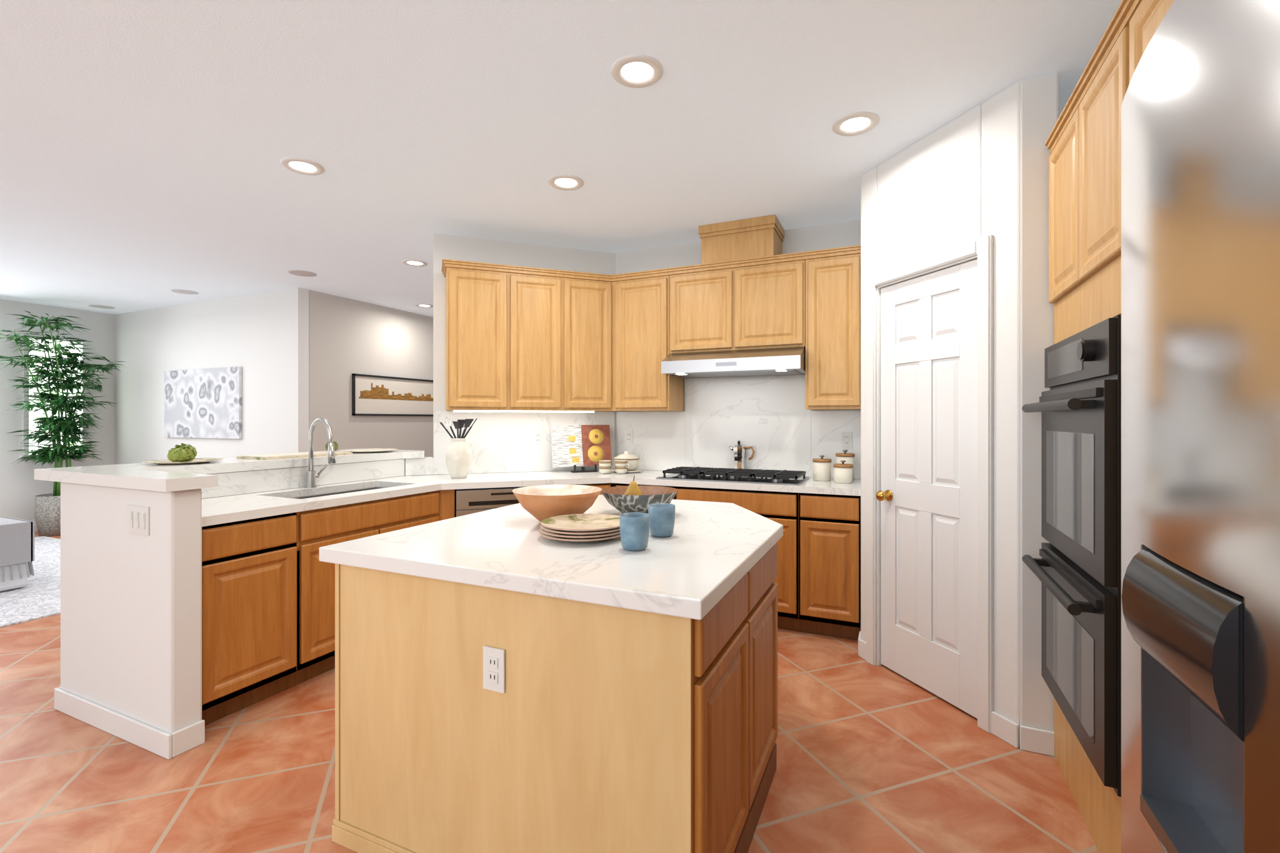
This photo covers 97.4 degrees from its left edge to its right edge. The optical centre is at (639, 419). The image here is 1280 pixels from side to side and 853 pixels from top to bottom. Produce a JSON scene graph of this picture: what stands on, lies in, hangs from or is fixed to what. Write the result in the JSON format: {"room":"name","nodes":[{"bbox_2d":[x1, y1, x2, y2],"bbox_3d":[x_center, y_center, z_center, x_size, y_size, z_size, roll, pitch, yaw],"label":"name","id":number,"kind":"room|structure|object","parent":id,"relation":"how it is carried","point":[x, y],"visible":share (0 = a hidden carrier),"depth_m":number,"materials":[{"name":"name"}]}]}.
{"room":"kitchen","nodes":[
{"label":"kitchen","id":0,"kind":"room"},
{"bbox_2d":[60,456,433,734],"bbox_3d":[-1.853,0.805,3.307,0.910,1.050,1.981,0,0,24],"label":"wall","id":1,"kind":"structure","parent":0,"point":[131,603],"depth_m":2.33,"materials":[{"name":"white paint"}]},
{"bbox_2d":[126,504,149,535],"bbox_3d":[-2.062,0.410,2.306,0.162,0.115,0.011,0,0,24],"label":"light switch","id":2,"kind":"object","parent":1,"relation":"attached to","point":[137,516],"visible":1,"depth_m":2.30,"materials":[{"name":"white plastic"}]},
{"bbox_2d":[34,450,424,491],"bbox_3d":[-1.929,0.255,3.297,1.100,0.049,1.960,0,0,24],"label":"bar","id":3,"kind":"object","parent":1,"relation":"on","point":[142,476],"visible":0.9,"depth_m":2.64,"materials":[{"name":"white stone"}]},
{"bbox_2d":[142,443,223,464],"bbox_3d":[-2.429,0.175,2.997,0.336,0.108,0.336,0,0,24],"label":"tray","id":4,"kind":"object","parent":3,"relation":"on","point":[183,454],"visible":1,"depth_m":2.95,"materials":[{"name":"beige ceramic"}]},
{"bbox_2d":[236,441,352,459],"bbox_3d":[-2.163,0.183,3.557,0.260,0.094,0.580,0,0,24],"label":"tray","id":5,"kind":"object","parent":3,"relation":"on","point":[284,455],"visible":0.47,"depth_m":3.46,"materials":[{"name":"beige"}]},
{"bbox_2d":[338,448,397,453],"bbox_3d":[-1.952,0.222,4.043,0.386,0.016,0.386,0,0,24],"label":"tray","id":6,"kind":"object","parent":3,"relation":"on","point":[372,450],"visible":0.99,"depth_m":4.07,"materials":[{"name":"beige"}]},
{"bbox_2d":[0,219,860,523],"bbox_3d":[-2.806,-0.025,3.641,10.740,2.710,12.000,0,0,24],"label":"wall","id":7,"kind":"structure","parent":0,"point":[266,334],"depth_m":6.43,"materials":[{"name":"white paint"}]},
{"bbox_2d":[20,333,90,459],"bbox_3d":[-7.087,-0.280,6.834,0.059,1.470,0.610,0,0,24],"label":"living room window","id":8,"kind":"structure","parent":7,"relation":"in","point":[25,420],"depth_m":6.70,"materials":[{"name":"white glass"}]},
{"bbox_2d":[164,366,241,438],"bbox_3d":[-5.093,-0.190,6.532,1.480,0.800,0.034,0,0,24],"label":"floral picture","id":9,"kind":"object","parent":7,"relation":"attached to","point":[202,403],"visible":1,"depth_m":6.49},
{"bbox_2d":[351,373,433,416],"bbox_3d":[-2.945,-0.290,7.158,0.028,0.480,1.615,0,0,24],"label":"picture frame","id":10,"kind":"object","parent":7,"relation":"attached to","point":[372,395],"visible":0.73,"depth_m":6.89,"materials":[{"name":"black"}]},
{"bbox_2d":[201,374,860,498],"bbox_3d":[-0.616,0.040,3.835,4.137,0.728,1.300,0,0,-18],"label":"backsplash","id":11,"kind":"structure","parent":7,"relation":"attached to","point":[769,414],"depth_m":4.22,"materials":[{"name":"white stone"}]},
{"bbox_2d":[533,430,542,444],"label":"outlet","id":12,"kind":"object","parent":11,"relation":"attached to","point":[537,435],"depth_m":4.41,"materials":[{"name":"white plastic"}]},
{"bbox_2d":[625,430,633,444],"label":"outlet","id":13,"kind":"object","parent":11,"relation":"attached to","point":[629,434],"depth_m":4.58,"materials":[{"name":"white plastic"}]},
{"bbox_2d":[841,431,851,448],"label":"outlet","id":14,"kind":"object","parent":11,"relation":"attached to","point":[846,440],"depth_m":3.89,"materials":[{"name":"white plastic"}]},
{"bbox_2d":[34,523,1054,759],"bbox_3d":[-4.825,1.282,5.190,11.874,0.095,7.910,0,0,-9],"label":"baseboard","id":15,"kind":"structure","parent":7,"relation":"attached to","point":[165,745],"depth_m":2.30,"materials":[{"name":"white wood"}]},
{"bbox_2d":[441,214,860,412],"bbox_3d":[0.058,-0.718,4.147,3.026,1.320,0.929,0,0,6],"label":"upper cabinet","id":16,"kind":"object","parent":7,"relation":"attached to","point":[519,339],"visible":0.96,"depth_m":3.99,"materials":[{"name":"brown wood"}]},
{"bbox_2d":[661,346,805,378],"bbox_3d":[0.680,-0.401,3.966,0.950,0.165,0.488,0,0,24],"label":"range hood","id":17,"kind":"object","parent":16,"relation":"attached to","point":[782,360],"visible":0.96,"depth_m":3.78,"materials":[{"name":"silver metal"}]},
{"bbox_2d":[0,531,1099,852],"bbox_3d":[-3.079,1.360,3.766,13.500,0.060,12.000,0,0,24],"label":"floor","id":18,"kind":"structure","parent":0,"point":[869,759],"depth_m":2.08,"materials":[{"name":"tile"}]},
{"bbox_2d":[0,536,60,628],"bbox_3d":[-5.894,1.324,3.977,3.600,0.012,3.650,0,0,24],"label":"living room rug","id":19,"kind":"object","parent":18,"relation":"on","point":[40,598],"visible":0.4,"depth_m":4.29,"materials":[{"name":"grey carpet"}]},
{"bbox_2d":[0,562,27,591],"bbox_3d":[-6.231,1.070,3.818,2.120,0.480,2.280,0,0,24],"label":"bed","id":20,"kind":"object","parent":19,"relation":"on","point":[9,584],"visible":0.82,"depth_m":4.34,"materials":[{"name":"white fabric"}]},
{"bbox_2d":[0,516,34,581],"bbox_3d":[-5.409,1.016,4.125,0.961,0.431,1.122,0,0,24],"label":"throw blanket","id":21,"kind":"object","parent":20,"relation":"on","point":[17,536],"visible":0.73,"depth_m":4.35,"materials":[{"name":"grey fabric"}]},
{"bbox_2d":[35,493,60,536],"bbox_3d":[-6.778,1.099,6.572,0.400,0.460,0.400,0,0,24],"label":"planter","id":22,"kind":"object","parent":18,"relation":"on","point":[47,507],"visible":0.49,"depth_m":6.40,"materials":[{"name":"grey stone"}]},
{"bbox_2d":[0,310,129,496],"bbox_3d":[-6.691,-0.141,6.435,0.991,2.138,1.385,0,0,24],"label":"bamboo plant","id":23,"kind":"object","parent":22,"relation":"in","point":[69,427],"visible":0.98,"depth_m":6.47,"materials":[{"name":"green plant"}]},
{"bbox_2d":[454,486,527,517],"bbox_3d":[-1.007,0.893,3.995,0.592,0.874,0.596,0,0,-21],"label":"dishwasher","id":24,"kind":"object","parent":18,"relation":"on","point":[467,501],"visible":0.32,"depth_m":3.68,"materials":[{"name":"silver metal"}]},
{"bbox_2d":[201,483,860,724],"bbox_3d":[-0.544,0.888,3.629,4.129,0.884,1.686,0,0,-17],"label":"base cabinet","id":25,"kind":"object","parent":18,"relation":"on","point":[268,597],"visible":0.38,"depth_m":2.82,"materials":[{"name":"brown wood"}]},
{"bbox_2d":[201,468,860,526],"bbox_3d":[-0.547,0.425,3.635,4.138,0.040,1.736,0,0,-17],"label":"countertop","id":26,"kind":"structure","parent":25,"relation":"on","point":[233,508],"depth_m":3.48,"materials":[{"name":"white stone"}]},
{"bbox_2d":[305,417,335,488],"bbox_3d":[-1.884,0.195,3.354,0.232,0.418,0.102,0,0,24],"label":"faucet","id":27,"kind":"object","parent":26,"relation":"on","point":[311,475],"visible":1,"depth_m":3.35,"materials":[{"name":"silver metal"}]},
{"bbox_2d":[293,487,383,499],"bbox_3d":[-1.744,0.538,3.306,0.366,0.184,0.766,0,0,24],"label":"sink","id":28,"kind":"object","parent":26,"relation":"in","point":[372,488],"visible":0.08,"depth_m":3.47,"materials":[{"name":"silver metal"}]},
{"bbox_2d":[439,416,476,478],"bbox_3d":[-1.262,0.192,3.931,0.246,0.424,0.274,0,0,24],"label":"vase","id":29,"kind":"object","parent":26,"relation":"on","point":[458,455],"visible":1,"depth_m":3.88,"materials":[{"name":"white ceramic"}]},
{"bbox_2d":[550,425,612,473],"bbox_3d":[-0.447,0.222,4.410,0.478,0.366,0.157,0,0,-20],"label":"cookbook stand","id":30,"kind":"object","parent":26,"relation":"on","point":[574,446],"visible":1,"depth_m":4.42,"materials":[{"name":"white paper"}]},
{"bbox_2d":[598,451,643,473],"bbox_3d":[-0.131,0.324,4.336,0.262,0.162,0.371,0,0,24],"label":"tea set","id":31,"kind":"object","parent":26,"relation":"on","point":[626,462],"visible":1,"depth_m":4.27,"materials":[{"name":"beige ceramic"}]},
{"bbox_2d":[655,466,809,485],"bbox_3d":[0.640,0.377,3.876,0.955,0.055,0.465,0,0,24],"label":"cooktop","id":32,"kind":"object","parent":26,"relation":"in","point":[728,475],"visible":1,"depth_m":3.78,"materials":[{"name":"black metal"}]},
{"bbox_2d":[728,440,754,468],"bbox_3d":[0.745,0.279,4.141,0.186,0.252,0.090,0,0,44],"label":"moka pot","id":33,"kind":"object","parent":32,"relation":"on","point":[739,450],"visible":0.91,"depth_m":4.12,"materials":[{"name":"silver metal"}]},
{"bbox_2d":[812,455,831,481],"bbox_3d":[1.218,0.320,3.764,0.122,0.169,0.122,0,0,24],"label":"canister","id":34,"kind":"object","parent":26,"relation":"on","point":[822,467],"visible":1,"depth_m":3.71,"materials":[{"name":"beige ceramic"}]},
{"bbox_2d":[833,460,853,483],"bbox_3d":[1.312,0.333,3.633,0.122,0.144,0.122,0,0,24],"label":"canister","id":35,"kind":"object","parent":26,"relation":"on","point":[842,472],"visible":1,"depth_m":3.58,"materials":[{"name":"beige ceramic"}]},
{"bbox_2d":[835,450,854,480],"bbox_3d":[1.378,0.302,3.779,0.122,0.204,0.122,0,0,24],"label":"canister","id":36,"kind":"object","parent":26,"relation":"on","point":[849,457],"visible":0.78,"depth_m":3.74,"materials":[{"name":"beige ceramic"}]},
{"bbox_2d":[331,542,777,852],"bbox_3d":[-0.130,0.888,2.162,1.215,0.884,1.403,0,0,24],"label":"kitchen island","id":37,"kind":"object","parent":18,"relation":"on","point":[612,729],"visible":0.84,"depth_m":1.52,"materials":[{"name":"brown wood"}]},
{"bbox_2d":[483,645,504,693],"bbox_3d":[-0.396,0.674,1.519,0.070,0.115,0.008,0,0,24],"label":"island outlet","id":38,"kind":"object","parent":37,"relation":"attached to","point":[494,659],"visible":1,"depth_m":1.51,"materials":[{"name":"white plastic"}]},
{"bbox_2d":[319,495,783,619],"bbox_3d":[-0.135,0.422,2.171,1.260,0.045,1.460,0,0,24],"label":"countertop","id":39,"kind":"structure","parent":37,"relation":"on","point":[712,546],"depth_m":1.66,"materials":[{"name":"white stone"}]},
{"bbox_2d":[512,484,601,521],"bbox_3d":[-0.324,0.337,2.214,0.350,0.125,0.350,0,0,24],"label":"terracotta bowl","id":40,"kind":"object","parent":39,"relation":"on","point":[543,502],"visible":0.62,"depth_m":2.11,"materials":[{"name":"ceramic"}]},
{"bbox_2d":[539,513,620,541],"bbox_3d":[-0.190,0.372,1.922,0.306,0.055,0.300,0,0,24],"label":"plates","id":41,"kind":"object","parent":39,"relation":"on","point":[577,527],"visible":0.9,"depth_m":1.86,"materials":[{"name":"beige ceramic"}]},
{"bbox_2d":[619,512,649,551],"bbox_3d":[-0.016,0.347,1.744,0.094,0.105,0.094,0,0,24],"label":"cup","id":42,"kind":"object","parent":39,"relation":"on","point":[634,527],"visible":1,"depth_m":1.71,"materials":[{"name":"blue ceramic"}]},
{"bbox_2d":[601,475,678,513],"bbox_3d":[-0.003,0.316,2.364,0.330,0.167,0.330,0,0,24],"label":"fruit bowl","id":43,"kind":"object","parent":39,"relation":"on","point":[633,497],"visible":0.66,"depth_m":2.28,"materials":[{"name":"ceramic"}]},
{"bbox_2d":[648,503,674,537],"bbox_3d":[0.075,0.347,1.944,0.094,0.105,0.094,0,0,24],"label":"cup","id":44,"kind":"object","parent":39,"relation":"on","point":[662,521],"visible":0.99,"depth_m":1.91,"materials":[{"name":"blue ceramic"}]},
{"bbox_2d":[1045,0,1174,852],"bbox_3d":[1.341,0.115,0.883,0.634,2.430,2.690,0,0,24],"label":"tall cabinet","id":45,"kind":"object","parent":18,"relation":"on","point":[1084,142],"visible":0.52,"depth_m":1.75,"materials":[{"name":"brown wood"}]},
{"bbox_2d":[1021,315,1121,796],"bbox_3d":[1.660,0.368,1.760,0.672,1.300,0.740,0,0,24],"label":"double oven","id":46,"kind":"object","parent":45,"relation":"attached to","point":[1079,574],"visible":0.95,"depth_m":1.67,"materials":[{"name":"black metal"}]},
{"bbox_2d":[1121,0,1279,852],"bbox_3d":[0.856,0.445,0.208,0.888,1.770,0.908,0,0,24],"label":"fridge","id":47,"kind":"object","parent":18,"relation":"on","point":[1200,105],"visible":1,"depth_m":0.55,"materials":[{"name":"silver metal"}]},
{"bbox_2d":[0,0,1121,317],"bbox_3d":[-3.079,-1.420,3.766,13.500,0.080,12.000,0,0,24],"label":"ceiling","id":48,"kind":"structure","parent":0,"point":[143,143],"depth_m":2.61,"materials":[{"name":"white paint"}]},
{"bbox_2d":[88,270,316,308],"bbox_3d":[-4.871,-1.377,6.066,3.966,0.006,0.276,0,0,24],"label":"speakers","id":49,"kind":"object","parent":48,"relation":"in","point":[297,272],"depth_m":5.96,"materials":[{"name":"white plastic"}]},
{"bbox_2d":[280,53,879,308],"bbox_3d":[-0.958,-1.376,4.343,5.208,0.009,3.278,0,0,24],"label":"ceiling lights","id":50,"kind":"object","parent":48,"relation":"in","point":[637,70],"depth_m":2.59},
{"bbox_2d":[860,73,1058,746],"bbox_3d":[1.690,-0.025,2.944,1.134,2.710,1.487,0,0,-44],"label":"wall","id":51,"kind":"structure","parent":0,"point":[985,172],"depth_m":2.33,"materials":[{"name":"white paint"}]},
{"bbox_2d":[875,259,977,718],"bbox_3d":[1.380,0.304,2.744,0.108,2.028,0.615,0,0,-18],"label":"pantry door","id":52,"kind":"structure","parent":51,"relation":"in","point":[927,495],"depth_m":2.72,"materials":[{"name":"white wood"}]},
{"bbox_2d":[866,234,993,733],"bbox_3d":[1.420,0.272,2.762,0.121,2.117,0.759,0,0,-18],"label":"door frame","id":53,"kind":"structure","parent":51,"relation":"attached to","point":[981,249],"depth_m":2.47,"materials":[{"name":"white wood"}]}
]}

